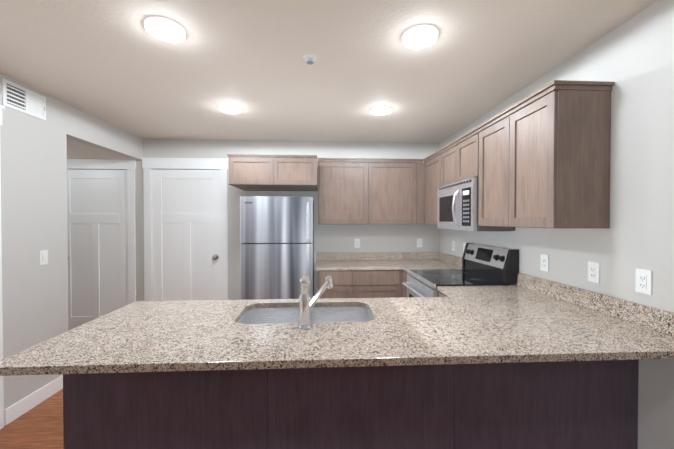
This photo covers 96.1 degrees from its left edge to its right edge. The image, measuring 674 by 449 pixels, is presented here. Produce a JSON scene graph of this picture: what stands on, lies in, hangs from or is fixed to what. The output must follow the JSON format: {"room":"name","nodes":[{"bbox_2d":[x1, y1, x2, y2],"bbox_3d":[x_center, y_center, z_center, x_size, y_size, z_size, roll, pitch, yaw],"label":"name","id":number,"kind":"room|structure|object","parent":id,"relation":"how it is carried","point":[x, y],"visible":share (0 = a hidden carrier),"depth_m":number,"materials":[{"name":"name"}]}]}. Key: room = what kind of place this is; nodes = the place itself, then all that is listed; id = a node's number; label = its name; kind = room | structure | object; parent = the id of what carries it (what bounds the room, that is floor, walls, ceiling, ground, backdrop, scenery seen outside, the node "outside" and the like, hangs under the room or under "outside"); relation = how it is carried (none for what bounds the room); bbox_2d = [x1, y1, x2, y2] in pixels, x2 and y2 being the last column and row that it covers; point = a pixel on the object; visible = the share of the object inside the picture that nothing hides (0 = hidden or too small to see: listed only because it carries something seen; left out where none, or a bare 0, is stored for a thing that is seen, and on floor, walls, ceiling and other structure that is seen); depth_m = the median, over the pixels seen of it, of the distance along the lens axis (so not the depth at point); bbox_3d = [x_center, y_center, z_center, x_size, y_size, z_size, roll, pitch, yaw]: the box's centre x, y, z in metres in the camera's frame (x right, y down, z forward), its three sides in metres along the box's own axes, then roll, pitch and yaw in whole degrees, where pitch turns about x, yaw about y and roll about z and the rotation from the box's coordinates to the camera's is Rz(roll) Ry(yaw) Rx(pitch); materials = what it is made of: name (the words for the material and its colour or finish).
{"room":"kitchen","nodes":[
{"label":"kitchen","id":0,"kind":"room"},
{"bbox_2d":[0,389,63,448],"bbox_3d":[-1.345,1.512,0.839,6.056,0.100,6.490,0,1,-3],"label":"floor","id":1,"kind":"structure","parent":0,"point":[39,426],"depth_m":2.14,"materials":[{"name":"brown wood"}]},
{"bbox_2d":[240,196,313,299],"bbox_3d":[-0.648,0.567,3.512,0.752,1.727,0.802,0,1,-3],"label":"fridge","id":2,"kind":"object","parent":1,"relation":"on","point":[277,247],"visible":0.6,"depth_m":3.16,"materials":[{"name":"grey metal"}]},
{"bbox_2d":[318,270,357,298],"bbox_3d":[-0.006,0.970,3.718,0.450,0.916,0.622,0,1,-3],"label":"base cabinet","id":3,"kind":"object","parent":1,"relation":"on","point":[345,282],"depth_m":3.41,"materials":[{"name":"brown wood"}]},
{"bbox_2d":[358,270,393,297],"bbox_3d":[0.397,0.969,3.739,0.598,0.916,0.622,0,1,-3],"label":"base cabinet","id":4,"kind":"object","parent":1,"relation":"on","point":[367,284],"depth_m":3.43,"materials":[{"name":"brown wood"}]},
{"bbox_2d":[315,252,453,270],"bbox_3d":[0.572,0.441,3.725,1.673,0.137,0.657,0,1,-3],"label":"countertop","id":5,"kind":"structure","parent":4,"relation":"on","point":[325,260],"depth_m":3.99,"materials":[{"name":"beige stone"}]},
{"bbox_2d":[402,270,407,296],"bbox_3d":[1.096,0.974,3.344,0.668,0.916,0.280,0,1,-3],"label":"base cabinet","id":6,"kind":"object","parent":1,"relation":"on","point":[404,274],"depth_m":3.40,"materials":[{"name":"brown wood"}]},
{"bbox_2d":[400,256,461,271],"bbox_3d":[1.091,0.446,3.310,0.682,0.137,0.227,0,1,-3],"label":"countertop","id":7,"kind":"structure","parent":6,"relation":"on","point":[406,262],"depth_m":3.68,"materials":[{"name":"beige stone"}]},
{"bbox_2d":[402,243,518,296],"bbox_3d":[1.072,0.819,2.816,0.768,1.240,0.758,0,1,-3],"label":"range","id":8,"kind":"object","parent":1,"relation":"on","point":[484,265],"visible":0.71,"depth_m":2.68,"materials":[{"name":"grey metal"}]},
{"bbox_2d":[431,292,554,439],"bbox_3d":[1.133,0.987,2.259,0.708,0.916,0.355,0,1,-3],"label":"base cabinet","id":9,"kind":"object","parent":1,"relation":"on","point":[485,401],"depth_m":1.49,"materials":[{"name":"brown wood"}]},
{"bbox_2d":[0,280,673,375],"bbox_3d":[0.117,0.467,1.600,2.808,0.137,0.900,0,1,-3],"label":"countertop","id":10,"kind":"structure","parent":9,"relation":"on","point":[528,318],"depth_m":1.38,"materials":[{"name":"beige stone"}]},
{"bbox_2d":[237,307,373,323],"bbox_3d":[-0.173,0.669,1.747,0.791,0.268,0.430,0,1,-3],"label":"undermount sink","id":11,"kind":"object","parent":10,"relation":"in","point":[291,315],"visible":0.17,"depth_m":1.93,"materials":[{"name":"silver metal"}]},
{"bbox_2d":[298,276,332,328],"bbox_3d":[-0.107,0.376,1.586,0.182,0.253,0.302,0,1,-3],"label":"faucet","id":12,"kind":"object","parent":10,"relation":"on","point":[306,304],"visible":0.96,"depth_m":1.47,"materials":[{"name":"silver metal"}]},
{"bbox_2d":[517,273,545,279],"bbox_3d":[1.146,0.459,2.269,0.682,0.137,0.327,0,1,-3],"label":"countertop","id":13,"kind":"structure","parent":9,"relation":"on","point":[520,276],"depth_m":2.34,"materials":[{"name":"beige stone"}]},
{"bbox_2d":[0,73,142,409],"bbox_3d":[-2.380,0.201,0.768,0.120,2.523,6.250,0,1,-3],"label":"wall","id":14,"kind":"structure","parent":0,"point":[33,152],"depth_m":2.43,"materials":[{"name":"grey paint"}]},
{"bbox_2d":[0,105,4,429],"bbox_3d":[-2.410,0.309,1.664,0.150,2.286,1.004,0,1,-3],"label":"door frame","id":15,"kind":"structure","parent":14,"relation":"attached to","point":[1,377],"depth_m":2.14,"materials":[{"name":"white wood"}]},
{"bbox_2d":[2,78,45,120],"bbox_3d":[-2.393,-0.952,2.332,0.019,0.192,0.338,0,1,-3],"label":"air vent","id":16,"kind":"object","parent":14,"relation":"in","point":[21,99],"visible":1,"depth_m":2.31,"materials":[{"name":"white metal"}]},
{"bbox_2d":[4,375,62,425],"bbox_3d":[-2.402,1.386,2.451,0.017,0.115,0.555,0,1,-3],"label":"baseboard","id":17,"kind":"structure","parent":14,"relation":"attached to","point":[16,410],"depth_m":2.36,"materials":[{"name":"white wood"}]},
{"bbox_2d":[39,250,47,264],"bbox_3d":[-2.404,0.271,2.485,0.012,0.118,0.074,0,1,-3],"label":"light switch","id":18,"kind":"object","parent":14,"relation":"attached to","point":[43,257],"visible":1,"depth_m":2.48,"materials":[{"name":"white plastic"}]},
{"bbox_2d":[67,139,131,159],"bbox_3d":[-3.539,-0.866,3.238,1.932,0.100,1.410,0,1,-3],"label":"ceiling","id":19,"kind":"structure","parent":0,"point":[76,150],"depth_m":3.49,"materials":[{"name":"beige paint"}]},
{"bbox_2d":[135,139,439,300],"bbox_3d":[-1.514,0.163,4.003,6.056,2.523,0.120,0,1,-3],"label":"wall","id":20,"kind":"structure","parent":0,"point":[371,237],"depth_m":3.99,"materials":[{"name":"grey paint"}]},
{"bbox_2d":[67,169,127,329],"bbox_3d":[-3.095,0.357,3.854,0.842,2.115,0.120,0,1,-3],"label":"hall door","id":21,"kind":"structure","parent":20,"relation":"in","point":[97,244],"depth_m":3.88,"materials":[{"name":"white wood"}]},
{"bbox_2d":[67,159,135,304],"bbox_3d":[-3.098,0.292,3.904,1.066,2.267,0.150,0,1,-3],"label":"door frame","id":22,"kind":"structure","parent":20,"relation":"attached to","point":[129,166],"depth_m":3.86,"materials":[{"name":"white wood"}]},
{"bbox_2d":[142,158,228,300],"bbox_3d":[-1.952,0.287,3.965,1.095,2.277,0.150,0,1,-3],"label":"door frame","id":23,"kind":"structure","parent":20,"relation":"attached to","point":[150,164],"depth_m":3.89,"materials":[{"name":"white wood"}]},
{"bbox_2d":[152,169,219,300],"bbox_3d":[-1.949,0.351,3.914,0.871,2.125,0.120,0,1,-3],"label":"door","id":24,"kind":"structure","parent":20,"relation":"in","point":[186,232],"depth_m":3.94,"materials":[{"name":"white wood"}]},
{"bbox_2d":[227,154,317,190],"bbox_3d":[-0.715,-0.595,3.618,0.965,0.323,0.712,0,1,-3],"label":"upper cabinet","id":25,"kind":"object","parent":20,"relation":"attached to","point":[252,172],"visible":1,"depth_m":3.28,"materials":[{"name":"brown wood"}]},
{"bbox_2d":[318,158,373,223],"bbox_3d":[0.099,-0.397,3.858,0.677,0.786,0.325,0,1,-3],"label":"upper cabinet","id":26,"kind":"object","parent":20,"relation":"attached to","point":[369,191],"depth_m":3.70,"materials":[{"name":"brown wood"}]},
{"bbox_2d":[354,239,359,247],"bbox_3d":[0.270,0.249,4.034,0.074,0.118,0.009,0,1,-3],"label":"electrical outlet","id":27,"kind":"object","parent":20,"relation":"attached to","point":[356,243],"visible":1,"depth_m":4.03,"materials":[{"name":"white plastic"}]},
{"bbox_2d":[374,158,417,223],"bbox_3d":[0.645,-0.397,3.887,0.657,0.786,0.325,0,1,-3],"label":"upper cabinet","id":28,"kind":"object","parent":20,"relation":"attached to","point":[395,180],"depth_m":3.74,"materials":[{"name":"brown wood"}]},
{"bbox_2d":[417,239,421,246],"bbox_3d":[1.112,0.249,4.078,0.074,0.118,0.009,0,1,-3],"label":"electrical outlet","id":29,"kind":"object","parent":20,"relation":"attached to","point":[419,242],"visible":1,"depth_m":4.08,"materials":[{"name":"white plastic"}]},
{"bbox_2d":[418,159,425,223],"bbox_3d":[1.157,-0.397,3.914,0.484,0.786,0.325,0,1,-3],"label":"upper cabinet","id":30,"kind":"object","parent":20,"relation":"attached to","point":[421,166],"depth_m":3.74,"materials":[{"name":"brown wood"}]},
{"bbox_2d":[0,0,658,142],"bbox_3d":[-0.381,-1.111,0.859,4.124,0.100,6.490,0,1,-3],"label":"ceiling","id":31,"kind":"structure","parent":0,"point":[116,63],"depth_m":1.98,"materials":[{"name":"beige paint"}]},
{"bbox_2d":[144,17,185,41],"bbox_3d":[-0.938,-1.056,1.656,0.200,0.028,0.200,0,1,-3],"label":"recessed light","id":32,"kind":"object","parent":31,"relation":"in","point":[164,29],"visible":0.96,"depth_m":1.62,"materials":[{"name":"white"}]},
{"bbox_2d":[219,104,241,112],"bbox_3d":[-0.989,-1.070,2.815,0.200,0.028,0.200,0,1,-3],"label":"recessed light","id":33,"kind":"object","parent":31,"relation":"in","point":[230,108],"visible":1,"depth_m":2.77,"materials":[{"name":"white"}]},
{"bbox_2d":[303,54,316,64],"bbox_3d":[-0.172,-1.056,1.947,0.090,0.034,0.090,0,1,-3],"label":"sprinkler","id":34,"kind":"object","parent":31,"relation":"attached to","point":[310,59],"visible":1,"depth_m":1.94,"materials":[{"name":"white plastic"}]},
{"bbox_2d":[370,106,391,114],"bbox_3d":[0.416,-1.070,2.859,0.200,0.028,0.200,0,1,-3],"label":"recessed light","id":35,"kind":"object","parent":31,"relation":"in","point":[380,110],"visible":1,"depth_m":2.81,"materials":[{"name":"white"}]},
{"bbox_2d":[402,25,437,48],"bbox_3d":[0.471,-1.057,1.721,0.200,0.028,0.200,0,1,-3],"label":"recessed light","id":36,"kind":"object","parent":31,"relation":"in","point":[418,36],"visible":0.96,"depth_m":1.69,"materials":[{"name":"white"}]},
{"bbox_2d":[440,0,673,448],"bbox_3d":[1.622,0.200,0.920,0.120,2.523,6.370,0,1,-3],"label":"wall","id":37,"kind":"structure","parent":0,"point":[632,58],"depth_m":1.56,"materials":[{"name":"grey paint"}]},
{"bbox_2d":[423,152,438,224],"bbox_3d":[1.260,-0.392,3.504,0.325,0.786,0.498,0,1,-3],"label":"upper cabinet","id":38,"kind":"object","parent":37,"relation":"attached to","point":[432,162],"depth_m":3.51,"materials":[{"name":"brown wood"}]},
{"bbox_2d":[439,144,450,186],"bbox_3d":[1.285,-0.590,3.027,0.325,0.380,0.432,0,1,-3],"label":"upper cabinet","id":39,"kind":"object","parent":37,"relation":"attached to","point":[444,153],"depth_m":3.14,"materials":[{"name":"brown wood"}]},
{"bbox_2d":[452,241,454,250],"bbox_3d":[1.411,0.259,3.674,0.009,0.118,0.074,0,1,-3],"label":"electrical outlet","id":40,"kind":"object","parent":37,"relation":"attached to","point":[453,245],"visible":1,"depth_m":3.66,"materials":[{"name":"white plastic"}]},
{"bbox_2d":[451,128,474,182],"bbox_3d":[1.303,-0.586,2.699,0.325,0.380,0.432,0,1,-3],"label":"upper cabinet","id":41,"kind":"object","parent":37,"relation":"attached to","point":[463,149],"depth_m":2.74,"materials":[{"name":"brown wood"}]},
{"bbox_2d":[437,177,514,230],"bbox_3d":[1.244,-0.170,2.866,0.423,0.444,0.754,0,1,-3],"label":"microwave","id":42,"kind":"object","parent":41,"relation":"attached to","point":[457,205],"visible":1,"depth_m":2.69,"materials":[{"name":"grey metal"}]},
{"bbox_2d":[475,116,498,226],"bbox_3d":[1.327,-0.378,2.245,0.325,0.786,0.462,0,1,-3],"label":"upper cabinet","id":43,"kind":"object","parent":37,"relation":"attached to","point":[487,135],"depth_m":2.34,"materials":[{"name":"brown wood"}]},
{"bbox_2d":[540,254,548,271],"bbox_3d":[1.490,0.276,2.177,0.009,0.118,0.074,0,1,-3],"label":"electrical outlet","id":44,"kind":"object","parent":37,"relation":"attached to","point":[544,262],"visible":1,"depth_m":2.17,"materials":[{"name":"white plastic"}]},
{"bbox_2d":[499,80,614,228],"bbox_3d":[1.345,-0.374,1.903,0.325,0.786,0.463,0,1,-3],"label":"upper cabinet","id":45,"kind":"object","parent":37,"relation":"attached to","point":[539,158],"depth_m":1.68,"materials":[{"name":"brown wood"}]},
{"bbox_2d":[588,261,599,282],"bbox_3d":[1.511,0.281,1.784,0.009,0.118,0.074,0,1,-3],"label":"electrical outlet","id":46,"kind":"object","parent":37,"relation":"attached to","point":[593,271],"visible":1,"depth_m":1.78,"materials":[{"name":"white plastic"}]},
{"bbox_2d":[635,269,651,294],"bbox_3d":[1.526,0.284,1.508,0.009,0.118,0.074,0,1,-3],"label":"electrical outlet","id":47,"kind":"object","parent":37,"relation":"attached to","point":[643,281],"visible":1,"depth_m":1.50,"materials":[{"name":"white plastic"}]}
]}

